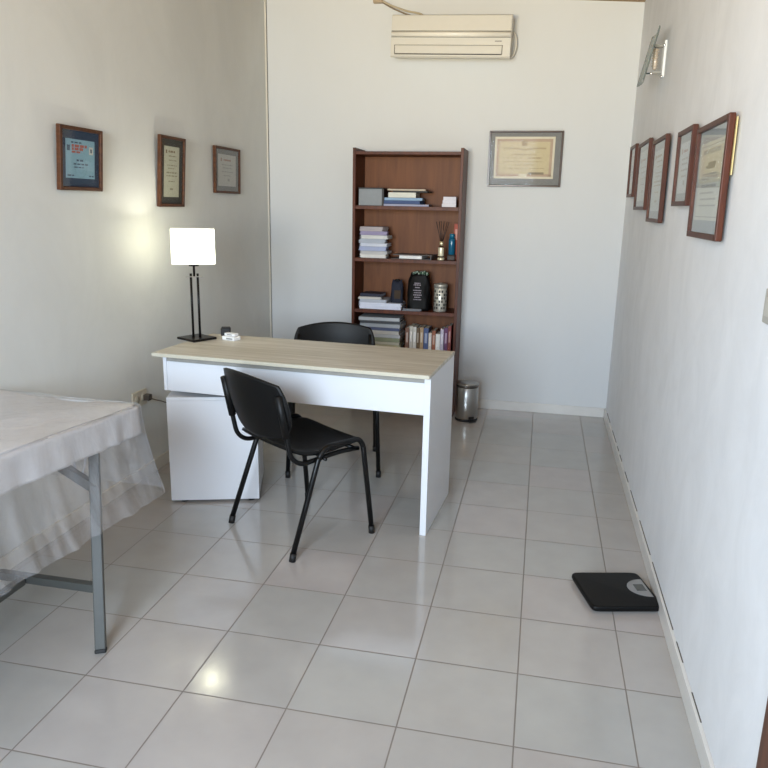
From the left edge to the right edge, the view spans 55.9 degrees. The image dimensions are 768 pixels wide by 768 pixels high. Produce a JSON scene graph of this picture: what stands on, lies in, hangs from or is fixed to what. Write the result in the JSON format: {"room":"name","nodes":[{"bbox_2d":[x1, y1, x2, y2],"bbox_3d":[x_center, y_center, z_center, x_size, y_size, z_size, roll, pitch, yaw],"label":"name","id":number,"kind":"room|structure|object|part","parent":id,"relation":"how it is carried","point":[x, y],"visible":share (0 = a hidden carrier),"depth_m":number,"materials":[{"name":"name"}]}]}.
{"room":"examination room","nodes":[
{"label":"examination room","id":0,"kind":"room"},
{"bbox_2d":[0,0,269,557],"bbox_3d":[-1.631,-0.718,2.399,0.200,3.100,6.740,4,14,12],"label":"wall","id":1,"kind":"structure","parent":0,"point":[90,287],"depth_m":3.52,"materials":[{"name":"paint"}]},
{"bbox_2d":[56,123,102,191],"bbox_3d":[-1.327,-0.983,3.170,0.041,0.266,0.307,4,14,12],"label":"framed certificate","id":2,"kind":"object","parent":1,"relation":"attached to","point":[79,150],"visible":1,"depth_m":3.16,"materials":[{"name":"paper"}]},
{"bbox_2d":[0,450,169,569],"bbox_3d":[-1.558,0.762,2.734,0.012,0.068,6.327,4,14,12],"label":"baseboard","id":3,"kind":"structure","parent":1,"relation":"attached to","point":[26,549],"depth_m":3.31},
{"bbox_2d":[131,388,146,406],"bbox_3d":[-1.287,0.077,3.815,0.013,0.084,0.136,4,14,12],"label":"wall outlet","id":4,"kind":"object","parent":1,"relation":"attached to","point":[137,397],"visible":0.87,"depth_m":3.80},
{"bbox_2d":[143,393,165,402],"bbox_3d":[-1.219,0.092,4.026,0.036,0.159,0.379,4,14,12],"label":"plug","id":5,"kind":"object","parent":4,"relation":"in","point":[146,397],"visible":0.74,"depth_m":3.84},
{"bbox_2d":[157,134,185,206],"bbox_3d":[-1.154,-1.153,3.941,0.045,0.368,0.278,4,14,12],"label":"framed certificate","id":6,"kind":"object","parent":1,"relation":"attached to","point":[171,151],"visible":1,"depth_m":3.93,"materials":[{"name":"paper"}]},
{"bbox_2d":[213,145,240,193],"bbox_3d":[-1.004,-1.367,4.643,0.020,0.283,0.383,5,14,11],"label":"framed certificate","id":7,"kind":"object","parent":1,"relation":"attached to","point":[226,161],"visible":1,"depth_m":4.63,"materials":[{"name":"paper"}]},
{"bbox_2d":[0,402,700,767],"bbox_3d":[-0.317,0.930,2.505,2.953,0.100,6.740,4,14,12],"label":"floor","id":8,"kind":"structure","parent":0,"point":[472,641],"depth_m":2.57,"materials":[{"name":"tile"}]},
{"bbox_2d":[0,453,106,653],"bbox_3d":[-1.347,0.573,1.898,0.681,0.853,1.755,4,14,12],"label":"massage table","id":9,"kind":"object","parent":8,"relation":"on","point":[92,483],"visible":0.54,"depth_m":2.42,"materials":[{"name":"grey metal"}]},
{"bbox_2d":[0,390,140,495],"bbox_3d":[-1.365,0.250,1.824,0.635,0.227,1.825,4,14,12],"label":"sheet","id":10,"kind":"object","parent":9,"relation":"on","point":[24,418],"visible":0.99,"depth_m":2.30,"materials":[{"name":"fabric"}]},
{"bbox_2d":[7,390,164,489],"bbox_3d":[-1.334,0.367,1.845,0.717,0.481,1.970,4,14,12],"label":"plastic sheet","id":11,"kind":"object","parent":10,"relation":"on","point":[7,390],"visible":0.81,"depth_m":2.45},
{"bbox_3d":[-0.961,0.546,2.428,0.034,0.642,0.236,-3,14,-15],"label":"leg","id":12,"kind":"part","parent":9,"relation":"part of","materials":[{"name":"grey metal"}]},
{"bbox_2d":[166,391,263,501],"bbox_3d":[-0.860,0.276,3.772,0.431,0.542,0.426,0,14,-6],"label":"base cabinet","id":13,"kind":"object","parent":8,"relation":"on","point":[208,460],"visible":0.8,"depth_m":3.57,"materials":[{"name":"white laminate"}]},
{"bbox_3d":[-0.853,0.024,3.697,0.431,0.016,0.400,0,14,-6],"label":"panel","id":14,"kind":"part","parent":13,"relation":"part of","materials":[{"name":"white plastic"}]},
{"bbox_3d":[-0.652,0.281,3.780,0.016,0.514,0.364,0,14,-6],"label":"panel","id":15,"kind":"part","parent":13,"relation":"part of","materials":[{"name":"white plastic"}]},
{"bbox_2d":[220,368,374,562],"bbox_3d":[-0.405,0.293,3.247,0.540,0.786,0.526,-11,18,-40],"label":"chair","id":16,"kind":"object","parent":8,"relation":"on","point":[263,410],"visible":1,"depth_m":3.07,"materials":[{"name":"black plastic"}]},
{"bbox_3d":[-0.650,0.429,3.392,0.175,0.416,0.024,-9,17,-35],"label":"leg","id":17,"kind":"part","parent":16,"relation":"part of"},
{"bbox_3d":[-0.561,0.081,3.048,0.111,0.286,0.481,-11,18,-40],"label":"backrest","id":18,"kind":"part","parent":16,"relation":"part of","materials":[{"name":"black plastic"}]},
{"bbox_3d":[-0.493,0.182,3.461,0.263,0.060,0.024,-11,18,-40],"label":"seat rail","id":19,"kind":"part","parent":16,"relation":"part of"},
{"bbox_3d":[-0.373,0.231,3.260,0.422,0.064,0.466,-11,18,-40],"label":"seat","id":20,"kind":"part","parent":16,"relation":"part of","materials":[{"name":"black plastic"}]},
{"bbox_3d":[-0.395,0.379,3.613,0.024,0.411,0.071,9,16,29],"label":"leg","id":21,"kind":"part","parent":16,"relation":"part of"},
{"bbox_3d":[-0.330,0.521,3.043,0.024,0.416,0.175,14,18,41],"label":"leg","id":22,"kind":"part","parent":16,"relation":"part of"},
{"bbox_3d":[-0.182,0.272,3.122,0.263,0.060,0.024,-11,18,-40],"label":"seat rail","id":23,"kind":"part","parent":16,"relation":"part of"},
{"bbox_3d":[-0.074,0.471,3.264,0.071,0.411,0.024,-5,15,-23],"label":"leg","id":24,"kind":"part","parent":16,"relation":"part of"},
{"bbox_2d":[151,333,454,535],"bbox_3d":[-0.384,0.211,3.623,1.356,0.758,0.576,5,14,15],"label":"desk","id":25,"kind":"object","parent":8,"relation":"on","point":[414,381],"visible":0.98,"depth_m":3.35,"materials":[{"name":"white wood"}]},
{"bbox_3d":[-0.988,-0.110,3.735,0.018,0.174,0.501,5,14,15],"label":"rail","id":26,"kind":"part","parent":25,"relation":"part of","materials":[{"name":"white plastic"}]},
{"bbox_2d":[170,228,216,341],"bbox_3d":[-0.977,-0.512,3.737,0.229,0.568,0.178,-9,17,-35],"label":"table lamp","id":27,"kind":"object","parent":25,"relation":"on","point":[193,247],"visible":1,"depth_m":3.64,"materials":[{"name":"fabric"}]},
{"bbox_3d":[-0.996,-0.407,3.759,0.012,0.330,0.012,4,14,12],"label":"rod","id":28,"kind":"part","parent":27,"relation":"part of","materials":[{"name":"metal"}]},
{"bbox_3d":[-0.973,-0.702,3.690,0.218,0.176,0.132,-2,14,-14],"label":"lamp shade","id":29,"kind":"part","parent":27,"relation":"part of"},
{"bbox_3d":[-0.975,-0.609,3.713,0.052,0.111,0.052,4,14,12],"label":"socket stem","id":30,"kind":"part","parent":27,"relation":"part of","materials":[{"name":"metal"}]},
{"bbox_3d":[-0.963,-0.408,3.767,0.012,0.330,0.012,4,14,12],"label":"rod","id":31,"kind":"part","parent":27,"relation":"part of","materials":[{"name":"metal"}]},
{"bbox_2d":[221,326,230,335],"bbox_3d":[-0.856,-0.286,3.921,0.052,0.047,0.036,-1,14,-8],"label":"block","id":32,"kind":"object","parent":25,"relation":"on","point":[224,329],"visible":0.87,"depth_m":3.90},
{"bbox_2d":[222,332,240,340],"bbox_3d":[-0.801,-0.249,3.801,0.084,0.034,0.053,9,16,29],"label":"box","id":33,"kind":"object","parent":25,"relation":"on","point":[230,336],"visible":1,"depth_m":3.79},
{"bbox_3d":[-0.802,-0.261,3.807,0.070,0.014,0.034,9,16,29],"label":"lid","id":34,"kind":"part","parent":33,"relation":"part of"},
{"bbox_2d":[222,335,240,340],"bbox_3d":[-0.801,-0.242,3.803,0.084,0.020,0.052,9,16,29],"label":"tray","id":35,"kind":"object","parent":33,"relation":"on","point":[226,337],"depth_m":3.78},
{"bbox_3d":[-0.430,-0.074,3.325,1.276,0.027,0.020,5,14,15],"label":"apron rail","id":36,"kind":"part","parent":25,"relation":"part of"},
{"bbox_3d":[0.256,0.273,3.463,0.029,0.740,0.533,5,14,15],"label":"panel","id":37,"kind":"part","parent":25,"relation":"part of","materials":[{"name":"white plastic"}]},
{"bbox_2d":[285,322,380,477],"bbox_3d":[-0.286,0.073,4.146,0.526,0.786,0.540,0,14,-3],"label":"chair","id":38,"kind":"object","parent":8,"relation":"on","point":[337,332],"visible":0.16,"depth_m":4.29,"materials":[{"name":"black plastic"}]},
{"bbox_3d":[-0.518,0.294,3.948,0.024,0.411,0.071,5,14,14],"label":"leg","id":39,"kind":"part","parent":38,"relation":"part of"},
{"bbox_3d":[-0.293,-0.220,4.295,0.481,0.286,0.111,0,14,-3],"label":"backrest","id":40,"kind":"part","parent":38,"relation":"part of","materials":[{"name":"black plastic"}]},
{"bbox_3d":[-0.054,0.215,4.307,0.024,0.416,0.175,2,14,2],"label":"leg","id":41,"kind":"part","parent":38,"relation":"part of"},
{"bbox_3d":[-0.035,0.297,3.976,0.024,0.411,0.071,-4,15,-21],"label":"leg","id":42,"kind":"part","parent":38,"relation":"part of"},
{"bbox_2d":[351,147,467,415],"bbox_3d":[0.169,-0.715,5.175,0.753,1.836,0.278,4,14,12],"label":"bookcase","id":43,"kind":"object","parent":8,"relation":"on","point":[413,229],"visible":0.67,"depth_m":5.15,"materials":[{"name":"laminate"}]},
{"bbox_3d":[-0.189,-0.740,5.249,0.020,1.836,0.278,4,14,12],"label":"panel","id":44,"kind":"part","parent":43,"relation":"part of","materials":[{"name":"laminate"}]},
{"bbox_2d":[359,187,389,205],"bbox_3d":[-0.068,-1.311,5.074,0.180,0.119,0.204,4,14,12],"label":"file box","id":45,"kind":"object","parent":43,"relation":"on","point":[367,196],"visible":0.8,"depth_m":4.98,"materials":[{"name":"cardboard"}]},
{"bbox_3d":[-0.072,-1.366,5.062,0.170,0.006,0.204,4,14,12],"label":"lid","id":46,"kind":"part","parent":45,"relation":"part of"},
{"bbox_2d":[360,254,388,257],"bbox_3d":[-0.068,-0.910,5.133,0.194,0.024,0.123,4,14,10],"label":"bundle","id":47,"kind":"object","parent":43,"relation":"on","point":[361,255],"visible":0.9,"depth_m":5.08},
{"bbox_2d":[360,251,391,254],"bbox_3d":[-0.057,-0.932,5.123,0.204,0.022,0.124,5,14,15],"label":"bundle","id":48,"kind":"object","parent":47,"relation":"on","point":[361,252],"visible":0.91,"depth_m":5.07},
{"bbox_2d":[359,246,388,250],"bbox_3d":[-0.071,-0.959,5.120,0.203,0.030,0.126,3,14,8],"label":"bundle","id":49,"kind":"object","parent":48,"relation":"on","point":[361,248],"visible":0.92,"depth_m":5.07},
{"bbox_2d":[360,243,390,246],"bbox_3d":[-0.059,-0.985,5.112,0.203,0.022,0.121,5,14,14],"label":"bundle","id":50,"kind":"object","parent":49,"relation":"on","point":[361,244],"visible":0.91,"depth_m":5.06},
{"bbox_2d":[359,238,387,242],"bbox_3d":[-0.074,-1.011,5.107,0.192,0.028,0.124,3,14,7],"label":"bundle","id":51,"kind":"object","parent":50,"relation":"on","point":[361,240],"visible":0.97,"depth_m":5.05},
{"bbox_2d":[361,235,392,238],"bbox_3d":[-0.055,-1.036,5.097,0.207,0.024,0.126,5,14,16],"label":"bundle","id":52,"kind":"object","parent":51,"relation":"on","point":[362,236],"visible":0.98,"depth_m":5.05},
{"bbox_2d":[360,231,388,235],"bbox_3d":[-0.067,-1.061,5.092,0.196,0.026,0.123,3,14,6],"label":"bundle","id":53,"kind":"object","parent":52,"relation":"on","point":[386,233],"visible":0.99,"depth_m":5.04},
{"bbox_2d":[360,226,388,231],"bbox_3d":[-0.070,-1.090,5.087,0.176,0.030,0.125,6,15,19],"label":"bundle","id":54,"kind":"object","parent":53,"relation":"on","point":[362,228],"visible":1,"depth_m":5.04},
{"bbox_2d":[359,301,405,309],"bbox_3d":[-0.011,-0.575,5.235,0.314,0.044,0.205,4,14,11],"label":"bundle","id":55,"kind":"object","parent":43,"relation":"on","point":[368,305],"visible":0.84,"depth_m":5.15,"materials":[{"name":"paper"}]},
{"bbox_2d":[359,297,390,302],"bbox_3d":[-0.056,-0.611,5.235,0.208,0.022,0.199,5,14,14],"label":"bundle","id":56,"kind":"object","parent":55,"relation":"on","point":[384,299],"visible":0.56,"depth_m":5.15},
{"bbox_2d":[358,296,383,299],"bbox_3d":[-0.090,-0.633,5.238,0.173,0.016,0.199,3,14,7],"label":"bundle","id":57,"kind":"object","parent":56,"relation":"on","point":[359,297],"visible":0.54,"depth_m":5.15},
{"bbox_2d":[360,291,385,296],"bbox_3d":[-0.076,-0.648,5.215,0.150,0.022,0.140,6,15,17],"label":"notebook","id":58,"kind":"object","parent":57,"relation":"on","point":[366,293],"visible":1,"depth_m":5.16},
{"bbox_2d":[390,279,403,302],"bbox_3d":[0.093,-0.666,5.167,0.092,0.165,0.085,3,14,6],"label":"pouch","id":59,"kind":"object","parent":55,"relation":"on","point":[397,290],"visible":1,"depth_m":5.14,"materials":[{"name":"fabric"}]},
{"bbox_3d":[0.165,-0.532,5.218,0.713,0.024,0.265,4,14,12],"label":"shelf","id":60,"kind":"part","parent":43,"relation":"part of","materials":[{"name":"laminate"}]},
{"bbox_3d":[0.172,-0.879,5.132,0.713,0.024,0.265,4,14,12],"label":"shelf","id":61,"kind":"part","parent":43,"relation":"part of","materials":[{"name":"laminate"}]},
{"bbox_3d":[0.179,-1.225,5.047,0.713,0.024,0.265,4,14,12],"label":"shelf","id":62,"kind":"part","parent":43,"relation":"part of","materials":[{"name":"laminate"}]},
{"bbox_2d":[405,325,409,347],"bbox_3d":[0.179,-0.303,5.240,0.026,0.235,0.151,4,14,12],"label":"paperback","id":63,"kind":"object","parent":43,"relation":"on","point":[407,329],"visible":0.51,"depth_m":5.16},
{"bbox_2d":[384,204,431,206],"bbox_3d":[0.167,-1.240,5.028,0.310,0.013,0.190,4,14,10],"label":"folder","id":64,"kind":"object","parent":43,"relation":"on","point":[384,204],"visible":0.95,"depth_m":4.94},
{"bbox_2d":[384,200,424,204],"bbox_3d":[0.145,-1.260,5.029,0.250,0.022,0.190,5,14,14],"label":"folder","id":65,"kind":"object","parent":64,"relation":"on","point":[385,201],"visible":0.98,"depth_m":4.95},
{"bbox_2d":[384,197,424,200],"bbox_3d":[0.147,-1.280,5.023,0.260,0.018,0.190,3,14,9],"label":"folder","id":66,"kind":"object","parent":65,"relation":"on","point":[385,198],"visible":0.88,"depth_m":4.93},
{"bbox_2d":[388,192,419,197],"bbox_3d":[0.142,-1.307,5.018,0.190,0.034,0.190,4,14,12],"label":"book","id":67,"kind":"object","parent":66,"relation":"on","point":[390,194],"visible":0.91,"depth_m":4.93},
{"bbox_2d":[393,191,431,192],"bbox_3d":[0.201,-1.326,5.000,0.240,0.010,0.190,5,14,14],"label":"folder","id":68,"kind":"object","parent":67,"relation":"on","point":[393,191],"visible":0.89,"depth_m":4.91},
{"bbox_2d":[388,189,427,190],"bbox_3d":[0.169,-1.339,5.004,0.260,0.010,0.190,4,14,10],"label":"folder","id":69,"kind":"object","parent":68,"relation":"on","point":[388,189],"visible":0.87,"depth_m":4.91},
{"bbox_3d":[0.186,-1.573,4.961,0.713,0.020,0.265,4,14,12],"label":"panel","id":70,"kind":"part","parent":43,"relation":"part of","materials":[{"name":"laminate"}]},
{"bbox_2d":[402,308,421,311],"bbox_3d":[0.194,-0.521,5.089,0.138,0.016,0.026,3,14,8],"label":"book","id":71,"kind":"object","parent":43,"relation":"on","point":[404,309],"visible":1,"depth_m":5.08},
{"bbox_3d":[0.198,-0.768,5.298,0.713,1.742,0.008,4,14,12],"label":"panel","id":72,"kind":"part","parent":43,"relation":"part of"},
{"bbox_2d":[409,323,416,347],"bbox_3d":[0.207,-0.308,5.241,0.024,0.245,0.151,4,14,12],"label":"paperback","id":73,"kind":"object","parent":43,"relation":"on","point":[413,324],"visible":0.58,"depth_m":5.16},
{"bbox_2d":[392,253,436,259],"bbox_3d":[0.213,-0.900,5.108,0.285,0.028,0.206,5,14,15],"label":"book","id":74,"kind":"object","parent":43,"relation":"on","point":[401,255],"visible":0.97,"depth_m":5.04,"materials":[{"name":"paper"}]},
{"bbox_2d":[413,324,419,347],"bbox_3d":[0.232,-0.304,5.233,0.024,0.242,0.151,4,14,12],"label":"paperback","id":75,"kind":"object","parent":43,"relation":"on","point":[416,325],"visible":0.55,"depth_m":5.15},
{"bbox_2d":[407,270,430,310],"bbox_3d":[0.249,-0.666,5.131,0.169,0.279,0.129,4,14,12],"label":"gift bag","id":76,"kind":"object","parent":43,"relation":"on","point":[418,292],"visible":1,"depth_m":5.09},
{"bbox_2d":[416,325,421,348],"bbox_3d":[0.255,-0.300,5.224,0.020,0.238,0.151,4,14,12],"label":"paperback","id":77,"kind":"object","parent":43,"relation":"on","point":[419,326],"visible":0.52,"depth_m":5.15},
{"bbox_2d":[419,324,426,348],"bbox_3d":[0.281,-0.301,5.227,0.026,0.240,0.151,4,14,12],"label":"paperback","id":78,"kind":"object","parent":43,"relation":"on","point":[423,326],"visible":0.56,"depth_m":5.15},
{"bbox_2d":[423,325,431,348],"bbox_3d":[0.312,-0.296,5.217,0.034,0.236,0.151,4,14,12],"label":"paperback","id":79,"kind":"object","parent":43,"relation":"on","point":[427,329],"visible":0.46,"depth_m":5.14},
{"bbox_2d":[428,330,431,349],"bbox_3d":[0.340,-0.278,5.211,0.022,0.205,0.151,4,14,12],"label":"paperback","id":80,"kind":"object","parent":43,"relation":"on","point":[430,332],"visible":0.48,"depth_m":5.13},
{"bbox_2d":[432,327,438,349],"bbox_3d":[0.366,-0.286,5.211,0.024,0.222,0.151,4,14,12],"label":"paperback","id":81,"kind":"object","parent":43,"relation":"on","point":[435,330],"visible":0.58,"depth_m":5.13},
{"bbox_2d":[435,331,440,349],"bbox_3d":[0.395,-0.272,5.204,0.032,0.200,0.151,4,14,12],"label":"paperback","id":82,"kind":"object","parent":43,"relation":"on","point":[437,343],"visible":0.44,"depth_m":5.13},
{"bbox_2d":[433,283,447,311],"bbox_3d":[0.396,-0.612,5.092,0.096,0.200,0.096,4,14,12],"label":"candle holder","id":83,"kind":"object","parent":43,"relation":"on","point":[440,289],"visible":1,"depth_m":5.06,"materials":[{"name":"metal"}]},
{"bbox_3d":[0.398,-0.692,5.073,0.096,0.036,0.096,4,14,12],"label":"lid","id":84,"kind":"part","parent":83,"relation":"part of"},
{"bbox_2d":[436,221,448,259],"bbox_3d":[0.399,-0.982,4.968,0.080,0.262,0.050,-5,15,-22],"label":"reed diffuser","id":85,"kind":"object","parent":43,"relation":"on","point":[440,248],"visible":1,"depth_m":4.96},
{"bbox_2d":[438,245,443,257],"bbox_3d":[0.393,-0.912,4.984,0.043,0.082,0.043,4,14,12],"label":"bottle","id":86,"kind":"object","parent":85,"relation":"on","point":[440,249],"depth_m":4.97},
{"bbox_2d":[440,326,444,349],"bbox_3d":[0.423,-0.287,5.190,0.022,0.236,0.151,4,14,12],"label":"paperback","id":87,"kind":"object","parent":43,"relation":"on","point":[443,327],"visible":0.52,"depth_m":5.11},
{"bbox_2d":[443,325,448,350],"bbox_3d":[0.450,-0.292,5.191,0.026,0.246,0.151,4,14,12],"label":"paperback","id":88,"kind":"object","parent":43,"relation":"on","point":[446,327],"visible":0.43,"depth_m":5.11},
{"bbox_2d":[442,197,456,206],"bbox_3d":[0.444,-1.232,4.905,0.095,0.067,0.060,4,14,12],"label":"card stack","id":89,"kind":"object","parent":43,"relation":"on","point":[447,201],"visible":0.96,"depth_m":4.88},
{"bbox_2d":[447,323,453,350],"bbox_3d":[0.475,-0.297,5.180,0.022,0.262,0.151,4,14,12],"label":"paperback","id":90,"kind":"object","parent":43,"relation":"on","point":[450,327],"visible":0.59,"depth_m":5.11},
{"bbox_2d":[447,254,455,259],"bbox_3d":[0.467,-0.879,5.028,0.053,0.036,0.057,4,14,12],"label":"box","id":91,"kind":"object","parent":43,"relation":"on","point":[449,257],"visible":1,"depth_m":5.00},
{"bbox_2d":[448,234,454,254],"bbox_3d":[0.469,-0.966,5.006,0.046,0.142,0.046,4,14,12],"label":"spray bottle","id":92,"kind":"object","parent":91,"relation":"on","point":[451,248],"visible":1,"depth_m":4.99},
{"bbox_2d":[454,223,457,259],"bbox_3d":[0.511,-1.000,5.083,0.030,0.245,0.111,4,14,12],"label":"notebook","id":93,"kind":"object","parent":43,"relation":"on","point":[456,224],"visible":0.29,"depth_m":5.02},
{"bbox_3d":[0.527,-0.690,5.101,0.020,1.836,0.278,4,14,12],"label":"panel","id":94,"kind":"part","parent":43,"relation":"part of","materials":[{"name":"laminate"}]},
{"bbox_3d":[-0.018,-0.223,5.331,0.296,0.028,0.200,5,14,14],"label":"magazine","id":95,"kind":"object","parent":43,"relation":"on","visible":0},
{"bbox_3d":[-0.021,-0.248,5.326,0.296,0.020,0.200,3,14,9],"label":"magazine","id":96,"kind":"object","parent":95,"relation":"on","visible":0},
{"bbox_3d":[-0.016,-0.272,5.319,0.296,0.026,0.200,4,14,10],"label":"magazine","id":97,"kind":"object","parent":96,"relation":"on","visible":0},
{"bbox_2d":[375,341,403,346],"bbox_3d":[-0.011,-0.297,5.312,0.296,0.024,0.200,4,14,10],"label":"magazine","id":98,"kind":"object","parent":97,"relation":"on","point":[401,344],"visible":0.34,"depth_m":5.21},
{"bbox_2d":[375,340,402,344],"bbox_3d":[-0.019,-0.319,5.308,0.296,0.018,0.200,4,14,11],"label":"magazine","id":99,"kind":"object","parent":98,"relation":"on","point":[376,342],"visible":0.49,"depth_m":5.20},
{"bbox_2d":[374,336,403,342],"bbox_3d":[-0.013,-0.343,5.301,0.296,0.028,0.200,4,14,12],"label":"magazine","id":100,"kind":"object","parent":99,"relation":"on","point":[381,339],"visible":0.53,"depth_m":5.20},
{"bbox_2d":[374,331,404,338],"bbox_3d":[-0.008,-0.368,5.294,0.296,0.022,0.200,4,14,12],"label":"magazine","id":101,"kind":"object","parent":100,"relation":"on","point":[403,332],"visible":0.3,"depth_m":5.19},
{"bbox_2d":[372,328,403,334],"bbox_3d":[-0.016,-0.394,5.290,0.296,0.026,0.200,4,14,13],"label":"magazine","id":102,"kind":"object","parent":101,"relation":"on","point":[402,330],"visible":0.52,"depth_m":5.19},
{"bbox_2d":[369,325,404,331],"bbox_3d":[-0.011,-0.417,5.283,0.296,0.020,0.200,4,14,13],"label":"magazine","id":103,"kind":"object","parent":102,"relation":"on","point":[372,328],"visible":0.46,"depth_m":5.18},
{"bbox_2d":[360,321,405,328],"bbox_3d":[-0.005,-0.441,5.276,0.296,0.026,0.200,5,14,14],"label":"magazine","id":104,"kind":"object","parent":103,"relation":"on","point":[398,326],"visible":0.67,"depth_m":5.18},
{"bbox_2d":[360,318,404,324],"bbox_3d":[-0.009,-0.464,5.271,0.296,0.018,0.200,3,14,9],"label":"magazine","id":105,"kind":"object","parent":104,"relation":"on","point":[402,320],"visible":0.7,"depth_m":5.18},
{"bbox_2d":[359,313,402,321],"bbox_3d":[-0.018,-0.486,5.268,0.296,0.024,0.200,4,14,10],"label":"magazine","id":106,"kind":"object","parent":105,"relation":"on","point":[365,316],"visible":1,"depth_m":5.20,"materials":[{"name":"paper"}]},
{"bbox_2d":[455,380,478,422],"bbox_3d":[0.588,0.119,5.083,0.158,0.276,0.184,-4,15,-19],"label":"pedal bin","id":107,"kind":"object","parent":8,"relation":"on","point":[466,409],"visible":1,"depth_m":5.04,"materials":[{"name":"metal"}]},
{"bbox_3d":[0.586,-0.009,5.064,0.158,0.018,0.158,-4,15,-19],"label":"lid","id":108,"kind":"part","parent":107,"relation":"part of","materials":[{"name":"metal"}]},
{"bbox_2d":[572,572,658,611],"bbox_3d":[0.900,0.809,2.818,0.280,0.032,0.264,1,14,-2],"label":"bathroom scale","id":109,"kind":"object","parent":8,"relation":"on","point":[603,592],"visible":0.91,"depth_m":2.79,"materials":[{"name":"black plastic"}]},
{"bbox_3d":[0.987,0.794,2.823,0.076,0.002,0.132,1,14,-2],"label":"display panel","id":110,"kind":"part","parent":109,"relation":"part of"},
{"bbox_2d":[266,0,644,407],"bbox_3d":[0.405,-1.375,5.229,2.553,3.100,0.200,4,14,12],"label":"wall","id":111,"kind":"structure","parent":0,"point":[541,265],"depth_m":5.08,"materials":[{"name":"paint"}]},
{"bbox_2d":[264,0,272,337],"bbox_3d":[-0.860,-1.366,5.402,0.012,2.808,0.010,4,14,12],"label":"trim","id":112,"kind":"structure","parent":111,"relation":"attached to","point":[265,28],"depth_m":5.34,"materials":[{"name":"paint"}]},
{"bbox_2d":[373,0,422,14],"bbox_3d":[0.111,-2.533,4.891,0.375,0.170,0.035,4,14,12],"label":"cable","id":113,"kind":"object","parent":111,"relation":"attached to","point":[374,1],"visible":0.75,"depth_m":4.89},
{"bbox_2d":[390,14,516,58],"bbox_3d":[0.466,-2.276,4.782,0.817,0.260,0.210,6,14,11],"label":"air conditioner","id":114,"kind":"object","parent":111,"relation":"attached to","point":[473,36],"visible":1,"depth_m":4.70,"materials":[{"name":"plastic"}]},
{"bbox_3d":[0.433,-2.332,4.678,0.778,0.093,0.010,6,14,11],"label":"panel","id":115,"kind":"part","parent":114,"relation":"part of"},
{"bbox_2d":[487,131,563,186],"bbox_3d":[0.962,-1.535,4.944,0.494,0.366,0.020,4,15,12],"label":"framed certificate","id":116,"kind":"object","parent":111,"relation":"attached to","point":[516,158],"visible":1,"depth_m":4.94,"materials":[{"name":"paper"}]},
{"bbox_2d":[478,399,603,416],"bbox_3d":[0.347,0.121,5.492,2.540,0.068,0.012,4,14,12],"label":"baseboard","id":117,"kind":"structure","parent":111,"relation":"attached to","point":[482,403],"depth_m":5.32,"materials":[{"name":"tile"}]},
{"bbox_2d":[593,0,645,1],"bbox_3d":[-0.261,-1.889,1.811,2.553,0.223,6.340,4,14,12],"label":"ceiling","id":118,"kind":"structure","parent":0,"point":[593,0],"depth_m":4.60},
{"bbox_2d":[606,0,767,767],"bbox_3d":[1.059,-0.529,1.846,0.200,3.100,6.740,4,14,12],"label":"wall","id":119,"kind":"structure","parent":0,"point":[687,402],"depth_m":2.24,"materials":[{"name":"paint"}]},
{"bbox_2d":[626,143,638,196],"bbox_3d":[1.520,-1.300,4.431,0.020,0.304,0.290,3,14,12],"label":"framed certificate","id":120,"kind":"object","parent":119,"relation":"attached to","point":[633,157],"visible":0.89,"depth_m":4.40,"materials":[{"name":"red wood"}]},
{"bbox_3d":[1.517,-1.300,4.431,0.002,0.275,0.261,4,14,12],"label":"glass pane","id":121,"kind":"part","parent":120,"relation":"part of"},
{"bbox_2d":[633,137,653,209],"bbox_3d":[1.407,-1.131,3.939,0.020,0.358,0.460,3,14,12],"label":"framed certificate","id":122,"kind":"object","parent":119,"relation":"attached to","point":[645,148],"visible":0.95,"depth_m":3.89,"materials":[{"name":"paper"}]},
{"bbox_3d":[1.404,-1.131,3.940,0.002,0.329,0.431,4,14,12],"label":"glass pane","id":123,"kind":"part","parent":122,"relation":"part of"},
{"bbox_2d":[637,26,667,86],"bbox_3d":[1.337,-1.620,3.594,0.108,0.237,0.251,4,14,12],"label":"wall sconce","id":124,"kind":"object","parent":119,"relation":"attached to","point":[663,46],"visible":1,"depth_m":3.58,"materials":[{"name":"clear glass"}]},
{"bbox_3d":[1.384,-1.605,3.587,0.012,0.170,0.070,4,14,12],"label":"plate","id":125,"kind":"part","parent":124,"relation":"part of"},
{"bbox_2d":[645,133,670,222],"bbox_3d":[1.284,-0.956,3.403,0.020,0.383,0.420,3,14,12],"label":"framed certificate","id":126,"kind":"object","parent":119,"relation":"attached to","point":[658,168],"visible":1,"depth_m":3.38,"materials":[{"name":"paper"}]},
{"bbox_2d":[603,408,714,767],"bbox_3d":[1.187,0.652,3.400,0.012,0.069,3.876,4,14,12],"label":"baseboard","id":127,"kind":"structure","parent":119,"relation":"attached to","point":[703,751],"depth_m":2.52,"materials":[{"name":"tile"}]},
{"bbox_2d":[671,124,698,205],"bbox_3d":[1.143,-0.824,2.760,0.020,0.284,0.312,3,14,12],"label":"framed certificate","id":128,"kind":"object","parent":119,"relation":"attached to","point":[686,140],"visible":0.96,"depth_m":2.75,"materials":[{"name":"paper"}]},
{"bbox_2d":[686,112,738,241],"bbox_3d":[1.041,-0.649,2.316,0.024,0.362,0.464,3,14,12],"label":"framed certificate","id":129,"kind":"object","parent":119,"relation":"attached to","point":[716,140],"visible":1,"depth_m":2.27,"materials":[{"name":"paper"}]},
{"bbox_2d":[756,698,767,767],"bbox_3d":[0.672,0.226,0.797,0.030,2.120,1.078,4,14,12],"label":"trim","id":130,"kind":"structure","parent":119,"relation":"attached to","point":[762,760],"depth_m":1.44,"materials":[{"name":"brown wood"}]},
{"bbox_2d":[762,288,767,324],"bbox_3d":[0.887,-0.175,1.663,0.013,0.080,0.090,4,14,12],"label":"light switch","id":131,"kind":"object","parent":119,"relation":"attached to","point":[765,310],"visible":1,"depth_m":1.68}
]}

